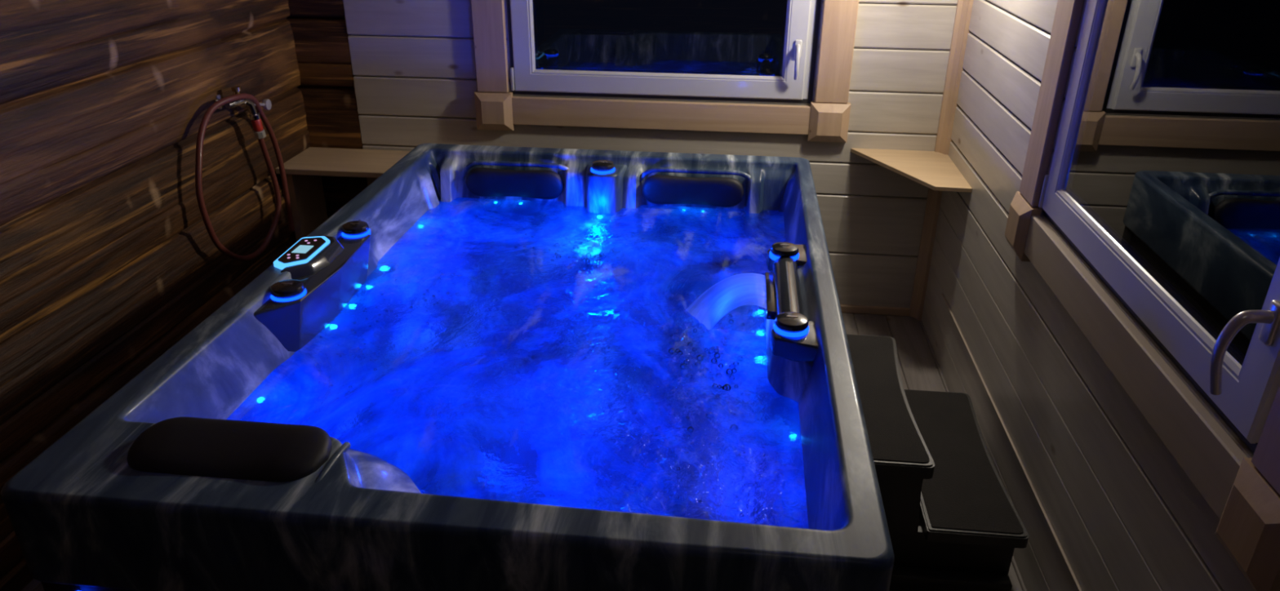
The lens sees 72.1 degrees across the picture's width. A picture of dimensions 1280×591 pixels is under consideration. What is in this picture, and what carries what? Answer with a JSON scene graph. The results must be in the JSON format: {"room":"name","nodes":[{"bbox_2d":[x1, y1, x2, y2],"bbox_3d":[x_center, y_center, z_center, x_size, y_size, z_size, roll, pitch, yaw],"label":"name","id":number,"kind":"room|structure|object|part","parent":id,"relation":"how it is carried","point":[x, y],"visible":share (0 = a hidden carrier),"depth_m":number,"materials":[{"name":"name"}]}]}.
{"room":"hot tub room","nodes":[
{"label":"hot tub room","id":0,"kind":"room"},
{"bbox_2d":[0,0,310,590],"bbox_3d":[-1.767,-0.075,1.463,0.136,2.350,5.100,3,26,6],"label":"wall","id":1,"kind":"structure","parent":0,"point":[108,256],"depth_m":2.65,"materials":[{"name":"brown wood"}]},
{"bbox_2d":[214,85,271,115],"bbox_3d":[-1.457,-0.718,3.226,0.089,0.124,0.248,3,26,6],"label":"tap","id":2,"kind":"object","parent":1,"relation":"attached to","point":[266,104],"visible":0.76,"depth_m":3.17,"materials":[{"name":"silver metal"}]},
{"bbox_2d":[195,93,294,261],"bbox_3d":[-1.446,-0.426,3.229,0.054,0.622,0.594,3,26,6],"label":"garden hose","id":3,"kind":"object","parent":2,"relation":"hanging from","point":[259,131],"visible":1,"depth_m":3.26,"materials":[{"name":"rubber"}]},
{"bbox_3d":[-1.419,-0.710,3.282,0.024,0.063,0.146,3,26,6],"label":"handle","id":4,"kind":"part","parent":2,"relation":"part of","materials":[{"name":"metal"}]},
{"bbox_2d":[21,312,1026,590],"bbox_3d":[-0.364,1.100,1.842,2.938,0.080,5.080,3,26,6],"label":"floor","id":5,"kind":"structure","parent":0,"point":[918,365],"depth_m":3.60,"materials":[{"name":"wood"}]},
{"bbox_2d":[275,146,410,242],"bbox_3d":[-1.127,-0.266,3.823,0.686,0.664,0.313,3,26,6],"label":"bench","id":6,"kind":"object","parent":5,"relation":"on","point":[304,171],"visible":0.44,"depth_m":3.70,"materials":[{"name":"brown wood"}]},
{"bbox_2d":[0,143,894,590],"bbox_3d":[-0.237,0.255,2.557,1.507,0.830,2.175,3,26,6],"label":"hot tub","id":7,"kind":"object","parent":5,"relation":"on","point":[154,489],"visible":0.71,"depth_m":1.55,"materials":[{"name":"plastic"}]},
{"bbox_3d":[-1.051,0.766,1.744,0.072,0.598,0.072,3,26,6],"label":"corner post","id":8,"kind":"part","parent":7,"relation":"part of","materials":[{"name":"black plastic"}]},
{"bbox_2d":[127,417,332,481],"bbox_3d":[-0.741,0.281,1.592,0.365,0.051,0.149,3,26,6],"label":"pillow","id":9,"kind":"object","parent":7,"relation":"on","point":[179,449],"depth_m":1.56,"materials":[{"name":"black plastic"}]},
{"bbox_3d":[-0.897,-0.017,2.237,0.082,0.030,0.082,3,26,6],"label":"diverter knob","id":10,"kind":"part","parent":7,"relation":"part of","materials":[{"name":"black plastic"}]},
{"bbox_3d":[-0.928,-0.118,2.423,0.089,0.013,0.216,3,26,6],"label":"control panel","id":11,"kind":"part","parent":7,"relation":"part of","materials":[{"name":"plastic"}]},
{"bbox_3d":[-0.928,-0.123,2.421,0.075,0.008,0.183,3,26,6],"label":"panel","id":12,"kind":"part","parent":7,"relation":"part of","materials":[{"name":"black plastic"}]},
{"bbox_3d":[-0.892,-0.106,2.430,0.083,0.031,0.284,3,26,6],"label":"panel mount","id":13,"kind":"part","parent":7,"relation":"part of","materials":[{"name":"black plastic"}]},
{"bbox_3d":[-0.849,-0.201,2.623,0.078,0.030,0.078,3,26,6],"label":"diverter knob","id":14,"kind":"part","parent":7,"relation":"part of","materials":[{"name":"black plastic"}]},
{"bbox_2d":[465,167,564,199],"bbox_3d":[-0.473,-0.422,3.313,0.375,0.116,0.053,3,26,6],"label":"pillow","id":15,"kind":"object","parent":7,"relation":"on","point":[491,183],"depth_m":3.30,"materials":[{"name":"black plastic"}]},
{"bbox_2d":[226,196,808,528],"bbox_3d":[-0.233,0.062,2.453,1.340,0.023,1.955,3,26,6],"label":"water","id":16,"kind":"object","parent":7,"relation":"in","point":[513,397],"visible":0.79,"depth_m":2.20,"materials":[{"name":"blue liquid"}]},
{"bbox_2d":[317,217,745,515],"bbox_3d":[-0.249,0.067,2.444,1.080,0.020,1.628,3,26,6],"label":"bubbles","id":17,"kind":"object","parent":16,"relation":"on","point":[709,348],"visible":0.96,"depth_m":2.29,"materials":[{"name":"blue liquid"}]},
{"bbox_3d":[-0.136,-0.474,3.211,0.084,0.030,0.084,3,26,6],"label":"diverter knob","id":18,"kind":"part","parent":7,"relation":"part of","materials":[{"name":"black plastic"}]},
{"bbox_2d":[642,174,743,207],"bbox_3d":[0.195,-0.387,3.248,0.375,0.116,0.053,3,26,6],"label":"pillow","id":19,"kind":"object","parent":7,"relation":"on","point":[676,190],"depth_m":3.23,"materials":[{"name":"black plastic"}]},
{"bbox_2d":[685,272,766,329],"bbox_3d":[0.228,0.041,2.367,0.231,0.137,0.220,3,26,6],"label":"water","id":20,"kind":"object","parent":7,"relation":"in","point":[734,291],"visible":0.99,"depth_m":2.38,"materials":[{"name":"blue liquid"}]},
{"bbox_3d":[0.346,-0.001,2.329,0.026,0.025,0.245,3,26,6],"label":"waterfall spout","id":21,"kind":"part","parent":7,"relation":"part of","materials":[{"name":"black plastic"}]},
{"bbox_3d":[0.410,-0.129,2.492,0.078,0.030,0.078,3,26,6],"label":"diverter knob","id":22,"kind":"part","parent":7,"relation":"part of","materials":[{"name":"black plastic"}]},
{"bbox_3d":[0.427,-0.102,2.536,0.123,0.050,0.145,3,26,6],"label":"knob mount","id":23,"kind":"part","parent":7,"relation":"part of","materials":[{"name":"grey plastic"}]},
{"bbox_3d":[0.360,0.064,2.088,0.078,0.030,0.078,3,26,6],"label":"diverter knob","id":24,"kind":"part","parent":7,"relation":"part of","materials":[{"name":"black plastic"}]},
{"bbox_3d":[0.373,0.110,2.092,0.123,0.050,0.145,3,26,6],"label":"knob mount","id":25,"kind":"part","parent":7,"relation":"part of","materials":[{"name":"plastic"}]},
{"bbox_2d":[846,333,1029,590],"bbox_3d":[0.788,0.468,2.619,0.531,0.403,0.730,3,26,6],"label":"step","id":26,"kind":"structure","parent":5,"relation":"on","point":[933,462],"depth_m":2.38,"materials":[{"name":"black plastic"}]},
{"bbox_3d":[0.751,0.617,2.355,0.495,0.362,0.024,3,26,6],"label":"panel","id":27,"kind":"part","parent":26,"relation":"part of","materials":[{"name":"black plastic"}]},
{"bbox_3d":[0.759,0.772,2.386,0.470,0.055,0.045,3,26,6],"label":"foot rail","id":28,"kind":"part","parent":26,"relation":"part of","materials":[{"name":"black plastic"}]},
{"bbox_2d":[286,0,957,308],"bbox_3d":[-0.073,-1.064,3.543,2.857,2.358,0.108,3,26,6],"label":"wall","id":29,"kind":"structure","parent":0,"point":[375,74],"depth_m":3.66,"materials":[{"name":"beige wood"}]},
{"bbox_2d":[471,0,858,142],"bbox_3d":[0.084,-1.302,3.373,1.535,1.385,0.146,3,26,6],"label":"window","id":30,"kind":"structure","parent":29,"relation":"in","point":[826,119],"depth_m":3.56,"materials":[{"name":"brown wood"}]},
{"bbox_3d":[0.072,-1.298,3.376,1.180,1.053,0.036,3,26,6],"label":"sash","id":31,"kind":"part","parent":30,"relation":"part of","materials":[{"name":"grey plastic"}]},
{"bbox_3d":[0.088,-1.317,3.405,1.247,1.105,0.075,3,26,6],"label":"frame","id":32,"kind":"part","parent":30,"relation":"part of","materials":[{"name":"grey plastic"}]},
{"bbox_3d":[0.615,-0.912,3.439,0.020,0.134,0.047,3,26,6],"label":"lever","id":33,"kind":"part","parent":30,"relation":"part of","materials":[{"name":"grey plastic"}]},
{"bbox_3d":[0.618,-0.965,3.444,0.028,0.072,0.012,3,26,6],"label":"handle","id":34,"kind":"part","parent":30,"relation":"part of","materials":[{"name":"grey plastic"}]},
{"bbox_2d":[840,304,910,315],"bbox_3d":[-0.134,0.001,4.007,2.661,0.035,0.024,3,26,6],"label":"baseboard","id":35,"kind":"structure","parent":29,"relation":"attached to","point":[864,309],"depth_m":3.88,"materials":[{"name":"brown wood"}]},
{"bbox_2d":[909,0,973,320],"bbox_3d":[1.222,-0.964,3.362,0.056,2.350,0.056,3,26,6],"label":"trim","id":36,"kind":"structure","parent":29,"relation":"attached to","point":[961,30],"depth_m":3.50,"materials":[{"name":"brown wood"}]},
{"bbox_2d":[921,0,1254,590],"bbox_3d":[1.026,0.064,1.204,0.100,2.357,5.030,3,26,6],"label":"wall","id":37,"kind":"structure","parent":0,"point":[1124,514],"depth_m":2.40,"materials":[{"name":"beige wood"}]},
{"bbox_2d":[850,147,972,192],"bbox_3d":[1.025,-0.486,3.373,0.378,0.016,0.468,3,26,6],"label":"corner shelf","id":38,"kind":"object","parent":37,"relation":"attached to","point":[935,171],"visible":1,"depth_m":3.38,"materials":[{"name":"brown wood"}]},
{"bbox_2d":[941,293,1082,590],"bbox_3d":[0.952,0.971,1.440,0.016,0.005,4.560,3,26,6],"label":"strip","id":39,"kind":"object","parent":37,"relation":"attached to","point":[1073,576],"visible":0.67,"depth_m":2.49,"materials":[{"name":"brown wood"}]},
{"bbox_2d":[1004,0,1279,590],"bbox_3d":[1.053,-0.477,1.678,0.166,1.395,1.468,3,26,6],"label":"window","id":40,"kind":"structure","parent":37,"relation":"in","point":[1163,177],"depth_m":1.68,"materials":[{"name":"brown wood"}]},
{"bbox_3d":[1.064,-0.478,1.689,0.036,1.063,1.113,3,26,6],"label":"sash","id":41,"kind":"part","parent":40,"relation":"part of","materials":[{"name":"grey plastic"}]},
{"bbox_3d":[1.060,-0.478,1.689,0.004,0.893,0.943,3,26,6],"label":"pane","id":42,"kind":"part","parent":40,"relation":"part of","materials":[{"name":"clear glass"}]},
{"bbox_3d":[0.945,0.091,1.395,0.067,0.152,0.020,3,26,6],"label":"lever","id":43,"kind":"part","parent":40,"relation":"part of","materials":[{"name":"metal"}]},
{"bbox_3d":[0.983,0.043,1.367,0.012,0.072,0.028,3,26,6],"label":"handle","id":44,"kind":"part","parent":40,"relation":"part of","materials":[{"name":"metal"}]}
]}

